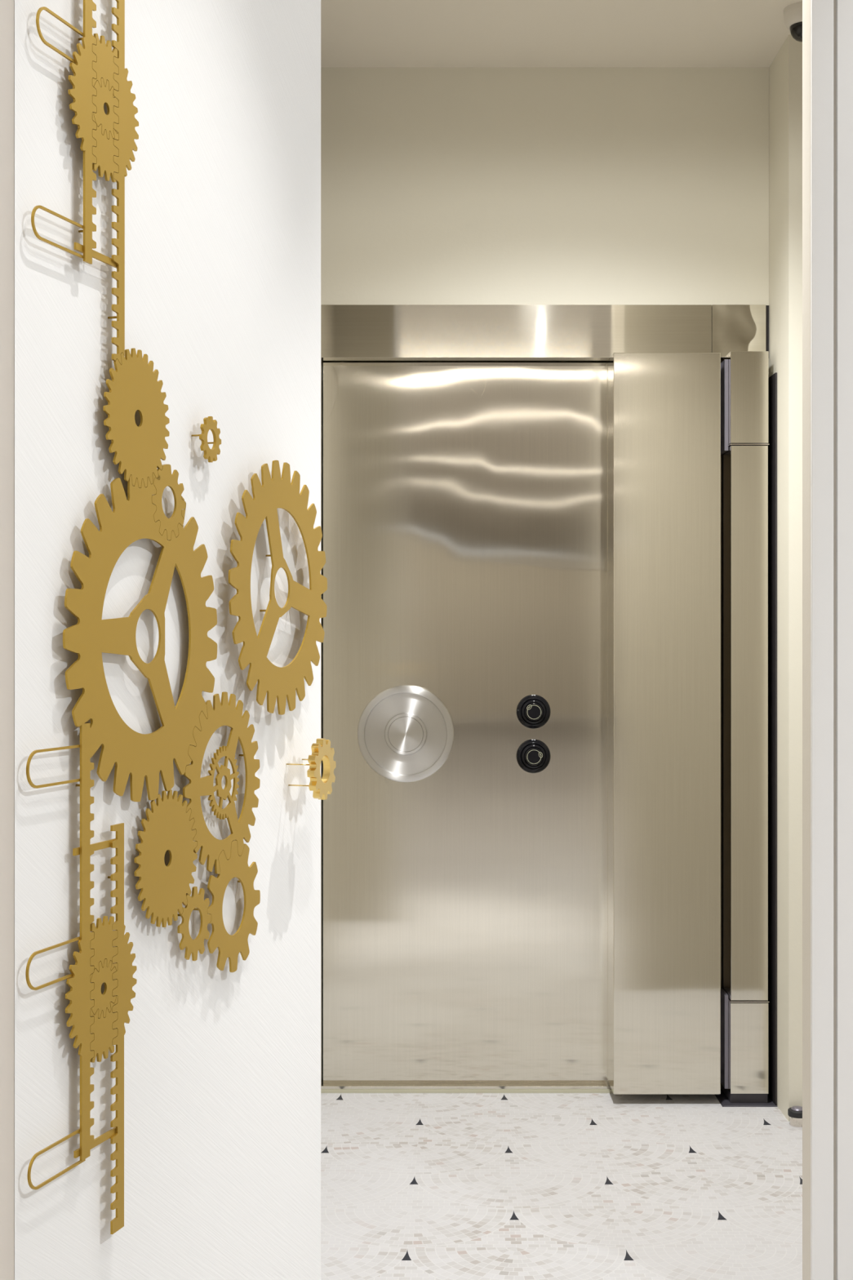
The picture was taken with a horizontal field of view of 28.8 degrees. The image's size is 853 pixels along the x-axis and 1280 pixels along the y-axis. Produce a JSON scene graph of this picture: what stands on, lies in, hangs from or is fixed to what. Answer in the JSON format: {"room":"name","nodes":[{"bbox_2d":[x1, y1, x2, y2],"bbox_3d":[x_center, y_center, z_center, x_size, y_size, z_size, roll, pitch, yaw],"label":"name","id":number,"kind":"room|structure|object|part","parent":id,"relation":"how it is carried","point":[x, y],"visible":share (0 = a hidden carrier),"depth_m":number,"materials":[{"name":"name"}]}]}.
{"room":"bank vault entrance","nodes":[
{"label":"bank vault entrance","id":0,"kind":"room"},
{"bbox_2d":[0,0,14,1279],"bbox_3d":[-1.754,-0.165,1.293,2.892,2.900,0.099,0,0,0],"label":"wall","id":1,"kind":"structure","parent":0,"point":[6,6],"depth_m":1.24,"materials":[{"name":"white paint"}]},
{"bbox_2d":[14,0,320,1279],"bbox_3d":[-0.339,-0.165,1.577,0.442,2.900,0.669,0,0,0],"label":"wall","id":2,"kind":"structure","parent":0,"point":[222,1068],"depth_m":1.50,"materials":[{"name":"white paint"}]},
{"bbox_2d":[75,723,93,1160],"bbox_3d":[-0.276,0.240,1.329,0.012,0.346,0.020,0,0,17],"label":"rack","id":3,"kind":"object","parent":2,"relation":"attached to","point":[86,784],"visible":1,"depth_m":1.32,"materials":[{"name":"gold metal"}]},
{"bbox_2d":[25,936,79,990],"bbox_3d":[-0.286,0.250,1.286,0.002,0.029,0.089,0,0,17],"label":"wire loop","id":4,"kind":"object","parent":3,"relation":"attached to","point":[68,941],"visible":1,"depth_m":1.27,"materials":[{"name":"gold metal"}]},
{"bbox_2d":[26,744,79,788],"bbox_3d":[-0.286,0.098,1.285,0.002,0.029,0.086,0,0,17],"label":"wire loop","id":5,"kind":"object","parent":3,"relation":"attached to","point":[34,752],"visible":1,"depth_m":1.27,"materials":[{"name":"gold metal"}]},
{"bbox_2d":[26,1128,84,1189],"bbox_3d":[-0.286,0.402,1.286,0.002,0.027,0.085,0,0,17],"label":"wire loop","id":6,"kind":"object","parent":3,"relation":"attached to","point":[77,1131],"visible":1,"depth_m":1.27,"materials":[{"name":"gold metal"}]},
{"bbox_2d":[78,0,96,264],"bbox_3d":[-0.275,-0.420,1.333,0.012,0.238,0.018,0,0,17],"label":"rack","id":7,"kind":"object","parent":2,"relation":"attached to","point":[89,6],"visible":1,"depth_m":1.33,"materials":[{"name":"gold metal"}]},
{"bbox_2d":[31,204,83,258],"bbox_3d":[-0.285,-0.317,1.290,0.002,0.026,0.083,0,0,17],"label":"wire loop","id":8,"kind":"object","parent":7,"relation":"attached to","point":[35,207],"visible":1,"depth_m":1.28,"materials":[{"name":"gold metal"}]},
{"bbox_2d":[35,6,83,63],"bbox_3d":[-0.284,-0.469,1.294,0.002,0.028,0.076,0,0,17],"label":"wire loop","id":9,"kind":"object","parent":7,"relation":"attached to","point":[44,8],"visible":1,"depth_m":1.28,"materials":[{"name":"gold metal"}]},
{"bbox_2d":[72,838,115,855],"bbox_3d":[-0.271,0.167,1.349,0.010,0.006,0.076,0,0,17],"label":"crossbar","id":10,"kind":"object","parent":2,"relation":"attached to","point":[104,844],"visible":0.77,"depth_m":1.35,"materials":[{"name":"gold metal"}]},
{"bbox_2d":[73,1127,115,1158],"bbox_3d":[-0.270,0.406,1.349,0.010,0.006,0.075,0,0,17],"label":"crossbar","id":11,"kind":"object","parent":2,"relation":"attached to","point":[110,1133],"visible":0.77,"depth_m":1.35,"materials":[{"name":"gold metal"}]},
{"bbox_2d":[73,242,116,268],"bbox_3d":[-0.271,-0.311,1.349,0.010,0.006,0.072,0,0,17],"label":"crossbar","id":12,"kind":"object","parent":2,"relation":"attached to","point":[77,246],"visible":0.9,"depth_m":1.35,"materials":[{"name":"gold metal"}]},
{"bbox_2d":[65,915,136,1062],"bbox_3d":[-0.268,0.283,1.353,0.012,0.116,0.116,0,0,17],"label":"gear","id":13,"kind":"object","parent":2,"relation":"attached to","point":[102,1028],"visible":1,"depth_m":1.35,"materials":[{"name":"gold metal"}]},
{"bbox_2d":[67,33,138,182],"bbox_3d":[-0.267,-0.433,1.357,0.012,0.116,0.116,0,0,17],"label":"gear","id":14,"kind":"object","parent":2,"relation":"attached to","point":[104,84],"visible":1,"depth_m":1.35,"materials":[{"name":"gold metal"}]},
{"bbox_2d":[107,822,124,1234],"bbox_3d":[-0.261,0.320,1.377,0.012,0.336,0.020,0,0,17],"label":"rack","id":15,"kind":"object","parent":2,"relation":"attached to","point":[117,1223],"visible":1,"depth_m":1.38,"materials":[{"name":"gold metal"}]},
{"bbox_2d":[107,0,124,364],"bbox_3d":[-0.260,-0.393,1.379,0.012,0.328,0.019,0,0,17],"label":"rack","id":16,"kind":"object","parent":2,"relation":"attached to","point":[118,12],"visible":1,"depth_m":1.38,"materials":[{"name":"gold metal"}]},
{"bbox_2d":[102,347,169,487],"bbox_3d":[-0.250,-0.188,1.412,0.012,0.117,0.117,0,0,17],"label":"gear","id":17,"kind":"object","parent":2,"relation":"attached to","point":[134,386],"visible":1,"depth_m":1.41,"materials":[{"name":"gold metal"}]},
{"bbox_2d":[62,472,217,801],"bbox_3d":[-0.244,-0.003,1.429,0.012,0.283,0.283,0,0,17],"label":"gear","id":18,"kind":"object","parent":2,"relation":"attached to","point":[136,754],"visible":1,"depth_m":1.40,"materials":[{"name":"gold metal"}]},
{"bbox_2d":[133,789,197,927],"bbox_3d":[-0.233,0.192,1.465,0.012,0.120,0.120,0,0,17],"label":"gear","id":19,"kind":"object","parent":2,"relation":"attached to","point":[167,826],"visible":1,"depth_m":1.46,"materials":[{"name":"gold metal"}]},
{"bbox_2d":[151,464,185,540],"bbox_3d":[-0.233,-0.121,1.467,0.012,0.067,0.067,0,0,17],"label":"gear","id":20,"kind":"object","parent":2,"relation":"attached to","point":[166,478],"visible":0.99,"depth_m":1.46,"materials":[{"name":"gold metal"}]},
{"bbox_2d":[177,886,211,960],"bbox_3d":[-0.216,0.259,1.519,0.012,0.068,0.068,0,0,17],"label":"gear","id":21,"kind":"object","parent":2,"relation":"attached to","point":[195,902],"visible":0.99,"depth_m":1.51,"materials":[{"name":"gold metal"}]},
{"bbox_2d":[191,416,221,462],"bbox_3d":[-0.206,-0.186,1.546,0.014,0.043,0.043,0,0,17],"label":"gear","id":22,"kind":"object","parent":2,"relation":"attached to","point":[211,455],"visible":1,"depth_m":1.54,"materials":[{"name":"gold metal"}]},
{"bbox_2d":[182,691,259,874],"bbox_3d":[-0.198,0.135,1.579,0.012,0.171,0.172,0,0,17],"label":"gear","id":23,"kind":"object","parent":2,"relation":"attached to","point":[225,712],"visible":1,"depth_m":1.57,"materials":[{"name":"gold metal"}]},
{"bbox_2d":[207,840,260,972],"bbox_3d":[-0.190,0.256,1.602,0.012,0.126,0.125,0,0,17],"label":"gear","id":24,"kind":"object","parent":2,"relation":"attached to","point":[237,866],"visible":1,"depth_m":1.60,"materials":[{"name":"gold metal"}]},
{"bbox_2d":[228,460,327,715],"bbox_3d":[-0.156,-0.053,1.704,0.017,0.259,0.260,0,0,17],"label":"gear","id":25,"kind":"object","parent":2,"relation":"attached to","point":[279,683],"visible":1,"depth_m":1.68,"materials":[{"name":"gold metal"}]},
{"bbox_2d":[285,737,336,799],"bbox_3d":[-0.125,0.137,1.770,0.036,0.065,0.065,0,0,17],"label":"gear","id":26,"kind":"object","parent":2,"relation":"attached to","point":[322,750],"visible":1,"depth_m":1.76,"materials":[{"name":"gold metal"}]},
{"bbox_2d":[320,67,768,305],"bbox_3d":[0.274,-1.280,4.789,1.386,0.671,0.200,0,0,0],"label":"wall","id":27,"kind":"structure","parent":0,"point":[439,185],"depth_m":4.69,"materials":[{"name":"beige paint"}]},
{"bbox_2d":[320,360,323,1085],"bbox_3d":[-0.354,0.236,4.753,0.112,2.060,0.071,0,0,0],"label":"door frame","id":28,"kind":"structure","parent":27,"relation":"attached to","point":[322,364],"depth_m":4.75,"materials":[{"name":"metal"}]},
{"bbox_2d":[323,360,608,1083],"bbox_3d":[0.202,0.235,4.755,0.996,2.068,0.098,0,0,0],"label":"door","id":29,"kind":"structure","parent":27,"relation":"in","point":[465,503],"depth_m":4.75,"materials":[{"name":"metal"}]},
{"bbox_2d":[320,304,768,360],"bbox_3d":[0.279,-0.869,4.705,1.377,0.149,0.051,0,0,0],"label":"lintel","id":30,"kind":"object","parent":27,"relation":"attached to","point":[348,332],"visible":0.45,"depth_m":4.68,"materials":[{"name":"metal"}]},
{"bbox_3d":[0.880,-0.869,4.705,0.152,0.149,0.051,0,0,0],"label":"corner panel","id":31,"kind":"part","parent":30,"relation":"part of","materials":[{"name":"metal"}]},
{"bbox_2d":[608,352,720,1094],"bbox_3d":[0.666,0.231,4.672,0.296,2.051,0.150,0,0,0],"label":"door frame","id":32,"kind":"structure","parent":27,"relation":"attached to","point":[664,408],"depth_m":4.60,"materials":[{"name":"metal"}]},
{"bbox_2d":[320,1093,802,1279],"bbox_3d":[0.100,1.315,-6.900,6.600,0.060,24.200,0,0,0],"label":"floor","id":33,"kind":"structure","parent":0,"point":[415,1186],"depth_m":3.91,"materials":[{"name":"stone"}]},
{"bbox_2d":[320,1083,613,1093],"bbox_3d":[0.095,1.276,4.747,1.010,0.019,0.064,0,0,0],"label":"door sill","id":34,"kind":"structure","parent":33,"relation":"on","point":[325,1087],"depth_m":4.72,"materials":[{"name":"metal"}]},
{"bbox_2d":[715,351,777,1106],"bbox_3d":[0.890,0.243,4.682,0.153,2.084,0.214,0,0,0],"label":"post","id":35,"kind":"object","parent":33,"relation":"on","point":[744,375],"visible":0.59,"depth_m":4.60,"materials":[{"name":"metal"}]},
{"bbox_3d":[0.827,0.244,4.759,0.026,2.077,0.060,0,0,0],"label":"backing plate","id":36,"kind":"part","parent":35,"relation":"part of","materials":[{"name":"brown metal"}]},
{"bbox_3d":[0.891,1.284,4.662,0.152,0.002,0.174,0,0,0],"label":"plate","id":37,"kind":"part","parent":35,"relation":"part of","materials":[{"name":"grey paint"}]},
{"bbox_2d":[787,1106,802,1127],"bbox_3d":[0.985,1.261,4.406,0.053,0.048,0.053,0,0,0],"label":"door stop","id":38,"kind":"object","parent":33,"relation":"on","point":[795,1113],"visible":0.73,"depth_m":4.39,"materials":[{"name":"silver metal"}]},
{"bbox_3d":[0.985,1.273,4.406,0.042,0.024,0.042,0,0,0],"label":"post","id":39,"kind":"part","parent":38,"relation":"part of","materials":[{"name":"silver metal"}]},
{"bbox_2d":[320,0,802,67],"bbox_3d":[0.100,-1.645,-6.900,6.600,0.060,24.200,0,0,0],"label":"ceiling","id":40,"kind":"structure","parent":0,"point":[355,33],"depth_m":4.42,"materials":[{"name":"white paint"}]},
{"bbox_2d":[783,1,802,42],"bbox_3d":[0.970,-1.574,4.257,0.109,0.082,0.109,0,0,0],"label":"security camera","id":41,"kind":"object","parent":40,"relation":"attached to","point":[793,13],"visible":0.31,"depth_m":4.23,"materials":[{"name":"beige plastic"}]},
{"bbox_2d":[767,35,802,1121],"bbox_3d":[1.343,-0.165,4.668,0.753,2.900,0.464,0,0,0],"label":"wall","id":42,"kind":"structure","parent":0,"point":[785,71],"depth_m":4.46,"materials":[{"name":"beige paint"}]},
{"bbox_2d":[768,372,777,1105],"bbox_3d":[0.964,0.273,4.633,0.005,2.019,0.103,0,0,0],"label":"door frame","id":43,"kind":"structure","parent":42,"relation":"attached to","point":[772,447],"depth_m":4.61,"materials":[{"name":"grey metal"}]},
{"bbox_2d":[836,0,852,1279],"bbox_3d":[2.074,-0.165,3.047,2.653,2.900,0.054,0,0,0],"label":"wall","id":44,"kind":"structure","parent":0,"point":[844,7],"depth_m":3.02,"materials":[{"name":"white paint"}]},
{"bbox_2d":[802,0,836,1279],"bbox_3d":[0.724,-0.165,3.062,0.047,2.900,0.065,0,0,0],"label":"trim","id":45,"kind":"structure","parent":44,"relation":"attached to","point":[806,3],"depth_m":3.05,"materials":[{"name":"beige paint"}]}
]}

